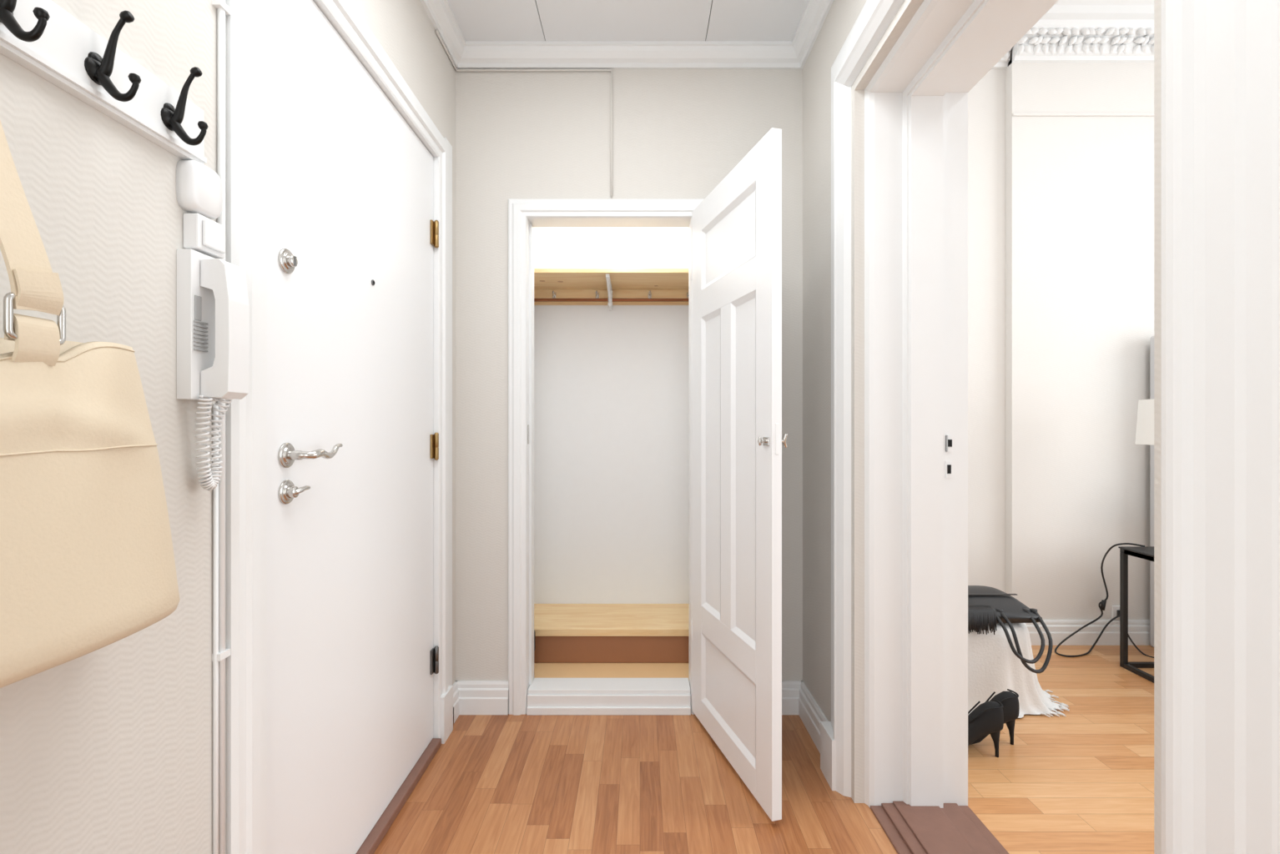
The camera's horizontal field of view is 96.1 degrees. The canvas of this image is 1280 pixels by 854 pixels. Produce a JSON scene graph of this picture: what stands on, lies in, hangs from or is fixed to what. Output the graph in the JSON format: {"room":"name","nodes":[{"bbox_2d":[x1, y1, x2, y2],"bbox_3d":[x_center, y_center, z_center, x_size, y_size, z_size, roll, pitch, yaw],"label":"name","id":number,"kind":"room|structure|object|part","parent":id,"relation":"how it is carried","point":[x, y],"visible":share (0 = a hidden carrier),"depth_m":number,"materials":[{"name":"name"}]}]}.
{"room":"apartment entrance hallway","nodes":[
{"label":"apartment entrance hallway","id":0,"kind":"room"},
{"bbox_2d":[0,0,455,853],"bbox_3d":[-0.850,-0.185,0.570,0.201,2.690,3.740,0,0,0],"label":"wall","id":1,"kind":"structure","parent":0,"point":[108,749],"depth_m":0.85,"materials":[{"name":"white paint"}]},
{"bbox_2d":[0,0,208,164],"bbox_3d":[-0.712,-0.499,0.434,0.075,0.122,1.068,0,0,0],"label":"coat rack","id":2,"kind":"object","parent":1,"relation":"attached to","point":[42,37],"visible":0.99,"depth_m":0.77,"materials":[{"name":"white wood"}]},
{"bbox_2d":[0,120,180,688],"bbox_3d":[-0.674,-0.113,0.560,0.139,0.731,0.491,0,0,0],"label":"tote bag","id":3,"kind":"object","parent":2,"relation":"hanging from","point":[88,562],"visible":1,"depth_m":0.62,"materials":[{"name":"beige leather"}]},
{"bbox_2d":[176,160,221,219],"bbox_3d":[-0.736,-0.397,0.965,0.027,0.084,0.072,0,0,0],"label":"door chime","id":4,"kind":"object","parent":1,"relation":"attached to","point":[199,188],"visible":0.95,"depth_m":0.94,"materials":[{"name":"white plastic"}]},
{"bbox_2d":[183,213,225,258],"bbox_3d":[-0.733,-0.322,0.973,0.032,0.058,0.062,0,0,0],"label":"light switch","id":5,"kind":"object","parent":1,"relation":"attached to","point":[202,234],"visible":0.93,"depth_m":0.95,"materials":[{"name":"white plastic"}]},
{"bbox_2d":[176,249,249,491],"bbox_3d":[-0.713,-0.090,0.965,0.073,0.396,0.070,0,0,0],"label":"phone","id":6,"kind":"object","parent":1,"relation":"attached to","point":[213,307],"visible":1,"depth_m":0.95,"materials":[{"name":"white plastic"}]},
{"bbox_2d":[211,0,231,853],"bbox_3d":[-0.742,-0.210,1.020,0.014,2.480,0.028,0,0,0],"label":"conduit","id":7,"kind":"object","parent":1,"relation":"attached to","point":[219,654],"depth_m":1.02,"materials":[{"name":"white plastic"}]},
{"bbox_2d":[225,0,453,853],"bbox_3d":[-0.758,0.029,1.646,0.084,2.262,1.232,0,0,0],"label":"door frame","id":8,"kind":"structure","parent":1,"relation":"in","point":[246,26],"depth_m":1.09,"materials":[{"name":"white wood"}]},
{"bbox_2d":[267,0,438,853],"bbox_3d":[-0.744,0.074,1.617,0.112,2.112,0.960,0,0,0],"label":"door","id":9,"kind":"structure","parent":1,"relation":"in","point":[352,232],"depth_m":1.46,"materials":[{"name":"white wood"}]},
{"bbox_2d":[452,680,459,723],"bbox_3d":[-0.738,1.096,0.520,0.022,0.128,3.640,0,0,0],"label":"baseboard","id":10,"kind":"structure","parent":1,"relation":"attached to","point":[456,692],"depth_m":2.29,"materials":[{"name":"white wood"}]},
{"bbox_2d":[420,0,833,69],"bbox_3d":[-0.044,-1.492,0.520,1.410,0.075,3.640,0,0,0],"label":"trim","id":11,"kind":"structure","parent":1,"relation":"attached to","point":[793,54],"depth_m":2.30,"materials":[{"name":"white wood"}]},
{"bbox_3d":[-0.044,-1.492,0.520,1.410,0.075,3.640,0,0,0],"label":"crown hall","id":12,"kind":"part","parent":11,"relation":"part of","materials":[{"name":"white wood"}]},
{"bbox_2d":[534,227,688,604],"bbox_3d":[-0.060,-0.065,2.760,1.320,2.450,0.640,0,0,0],"label":"wall","id":13,"kind":"structure","parent":0,"point":[611,387],"depth_m":2.98,"materials":[{"name":"white paint"}]},
{"bbox_2d":[534,268,688,310],"bbox_3d":[-0.060,-0.664,2.809,1.110,0.128,0.339,0,0,0],"label":"shelf","id":14,"kind":"object","parent":13,"relation":"attached to","point":[610,287],"visible":0.78,"depth_m":2.88,"materials":[{"name":"brown wood"}]},
{"bbox_2d":[534,663,689,681],"bbox_3d":[-0.060,1.116,2.710,1.120,0.088,0.540,0,0,0],"label":"floor","id":15,"kind":"structure","parent":0,"point":[541,670],"depth_m":2.53,"materials":[{"name":"brown wood"}]},
{"bbox_2d":[534,604,688,663],"bbox_3d":[-0.060,0.993,2.789,1.110,0.157,0.378,0,0,0],"label":"closet shelf","id":16,"kind":"object","parent":15,"relation":"on","point":[566,633],"visible":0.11,"depth_m":2.61,"materials":[{"name":"brown wood"}]},
{"bbox_2d":[447,0,808,40],"bbox_3d":[-0.144,-1.560,0.570,1.611,0.060,3.740,0,0,0],"label":"ceiling","id":17,"kind":"structure","parent":0,"point":[477,20],"depth_m":2.17,"materials":[{"name":"grey"}]},
{"bbox_2d":[455,69,802,680],"bbox_3d":[-0.044,-0.185,2.390,1.410,2.690,0.100,0,0,0],"label":"wall","id":18,"kind":"structure","parent":0,"point":[677,133],"depth_m":2.34,"materials":[{"name":"white paint"}]},
{"bbox_2d":[434,29,612,196],"bbox_3d":[-0.429,-1.193,2.219,0.638,0.517,0.238,0,0,0],"label":"cable conduit","id":19,"kind":"object","parent":18,"relation":"attached to","point":[436,32],"depth_m":2.33,"materials":[{"name":"white plastic"}]},
{"bbox_2d":[508,199,703,715],"bbox_3d":[-0.126,0.118,2.382,0.817,2.083,0.135,0,0,0],"label":"closet frame","id":20,"kind":"object","parent":18,"relation":"in","point":[528,695],"depth_m":2.32,"materials":[{"name":"white wood"}]},
{"bbox_2d":[457,680,801,715],"bbox_3d":[-0.044,1.096,2.329,1.410,0.128,0.022,0,0,0],"label":"baseboard","id":21,"kind":"structure","parent":18,"relation":"attached to","point":[476,697],"depth_m":2.32,"materials":[{"name":"white wood"}]},
{"bbox_2d":[690,127,787,821],"bbox_3d":[0.315,0.138,1.997,0.098,2.005,0.685,0,0,-15],"label":"door","id":22,"kind":"structure","parent":18,"relation":"in","point":[736,264],"depth_m":1.89,"materials":[{"name":"white wood"}]},
{"bbox_2d":[373,714,897,853],"bbox_3d":[-0.125,1.200,0.580,1.650,0.080,3.760,0,0,0],"label":"floor","id":23,"kind":"structure","parent":0,"point":[498,784],"depth_m":1.80,"materials":[{"name":"brown wood"}]},
{"bbox_2d":[355,738,441,853],"bbox_3d":[-0.761,1.146,1.617,0.078,0.028,0.958,0,0,0],"label":"threshold","id":24,"kind":"object","parent":23,"relation":"on","point":[375,838],"visible":0.52,"depth_m":1.75,"materials":[{"name":"brown paint"}]},
{"bbox_2d":[870,801,1009,853],"bbox_3d":[0.850,1.160,1.248,0.300,0.040,1.016,0,0,0],"label":"threshold","id":25,"kind":"object","parent":23,"relation":"on","point":[953,828],"visible":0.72,"depth_m":1.63,"materials":[{"name":"brown paint"}]},
{"bbox_2d":[802,0,1161,853],"bbox_3d":[0.822,-0.495,0.970,0.322,3.310,4.540,0,0,0],"label":"wall","id":26,"kind":"structure","parent":0,"point":[842,15],"depth_m":2.00,"materials":[{"name":"white paint"}]},
{"bbox_2d":[798,680,828,753],"bbox_3d":[0.650,1.096,2.135,0.022,0.128,0.410,0,0,0],"label":"baseboard","id":27,"kind":"structure","parent":26,"relation":"attached to","point":[811,715],"depth_m":2.17,"materials":[{"name":"white wood"}]},
{"bbox_2d":[820,0,1279,853],"bbox_3d":[0.811,-0.033,1.258,0.398,2.385,1.403,0,0,0],"label":"trim","id":28,"kind":"structure","parent":26,"relation":"attached to","point":[1221,58],"depth_m":1.39,"materials":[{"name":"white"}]},
{"bbox_2d":[967,50,1154,619],"bbox_3d":[2.892,-0.495,3.165,3.817,3.310,0.170,0,0,0],"label":"wall","id":29,"kind":"structure","parent":0,"point":[1060,209],"depth_m":3.08,"materials":[{"name":"paint"}]},
{"bbox_2d":[991,5,1154,69],"bbox_3d":[2.892,-2.050,0.917,3.817,0.200,4.435,0,0,0],"label":"crown molding","id":30,"kind":"structure","parent":29,"relation":"attached to","point":[1065,33],"depth_m":3.01,"materials":[{"name":"white paint"}]},
{"bbox_2d":[1012,112,1154,115],"bbox_3d":[3.395,-1.669,3.074,2.810,0.014,0.012,0,0,0],"label":"rail","id":31,"kind":"object","parent":29,"relation":"attached to","point":[1014,113],"visible":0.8,"depth_m":3.07,"materials":[{"name":"metal"}]},
{"bbox_2d":[1025,619,1150,645],"bbox_3d":[2.892,1.096,3.096,3.817,0.128,0.077,0,0,0],"label":"baseboard","id":32,"kind":"structure","parent":29,"relation":"attached to","point":[1138,630],"depth_m":3.06,"materials":[{"name":"white wood"}]},
{"bbox_2d":[1111,605,1119,619],"bbox_3d":[2.560,0.992,3.067,0.080,0.073,0.025,0,0,0],"label":"wall outlet","id":33,"kind":"object","parent":29,"relation":"attached to","point":[1115,609],"visible":0.5,"depth_m":3.07,"materials":[{"name":"white plastic"}]},
{"bbox_2d":[967,645,1154,853],"bbox_3d":[2.890,1.200,1.000,3.820,0.080,4.600,0,0,0],"label":"floor","id":34,"kind":"structure","parent":0,"point":[1081,782],"depth_m":1.97,"materials":[{"name":"brown wood"}]},
{"bbox_2d":[967,699,1003,757],"bbox_3d":[1.149,1.065,2.045,0.250,0.191,0.076,0,0,10],"label":"shoe","id":35,"kind":"object","parent":34,"relation":"on","point":[987,718],"visible":0.73,"depth_m":2.01,"materials":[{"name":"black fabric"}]},
{"bbox_2d":[970,689,1019,745],"bbox_3d":[1.251,1.065,2.109,0.250,0.191,0.076,0,0,2],"label":"shoe","id":36,"kind":"object","parent":34,"relation":"on","point":[1010,701],"visible":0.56,"depth_m":2.08,"materials":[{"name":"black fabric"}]},
{"bbox_2d":[967,623,1069,718],"bbox_3d":[1.415,0.979,2.543,0.769,0.358,0.520,0,0,0],"label":"blanket","id":37,"kind":"object","parent":34,"relation":"on","point":[993,667],"visible":0.37,"depth_m":2.32,"materials":[{"name":"white fabric"}]},
{"bbox_2d":[967,585,1053,674],"bbox_3d":[1.445,0.829,2.405,0.360,0.254,0.361,0,0,0],"label":"handbag","id":38,"kind":"object","parent":37,"relation":"on","point":[988,607],"visible":0.81,"depth_m":2.33,"materials":[{"name":"leather"}]},
{"bbox_2d":[1054,543,1154,658],"bbox_3d":[2.390,0.863,2.895,0.508,0.602,0.283,0,0,-10],"label":"power cable","id":39,"kind":"object","parent":34,"relation":"on","point":[1101,605],"visible":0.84,"depth_m":3.00,"materials":[{"name":"black plastic"}]},
{"bbox_2d":[1118,546,1154,683],"bbox_3d":[2.480,0.870,2.545,0.318,0.580,0.498,0,0,0],"label":"nightstand","id":40,"kind":"object","parent":34,"relation":"on","point":[1146,552],"visible":0.33,"depth_m":2.77,"materials":[{"name":"black metal"}]},
{"bbox_2d":[1134,399,1154,445],"bbox_3d":[2.440,0.228,2.600,0.310,0.705,0.310,0,0,0],"label":"table lamp","id":41,"kind":"object","parent":40,"relation":"on","point":[1145,423],"visible":0.12,"depth_m":2.61,"materials":[{"name":"white fabric"}]},
{"bbox_2d":[1149,336,1154,647],"bbox_3d":[3.495,0.340,2.022,1.610,1.640,2.045,0,0,0],"label":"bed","id":42,"kind":"object","parent":34,"relation":"on","point":[1151,340],"visible":0.08,"depth_m":3.03,"materials":[{"name":"grey fabric"}]},
{"bbox_2d":[1054,0,1154,5],"bbox_3d":[2.750,-2.200,1.000,4.100,0.100,4.600,0,0,0],"label":"ceiling","id":43,"kind":"structure","parent":0,"point":[1059,2],"depth_m":2.92,"materials":[{"name":"white paint"}]}
]}

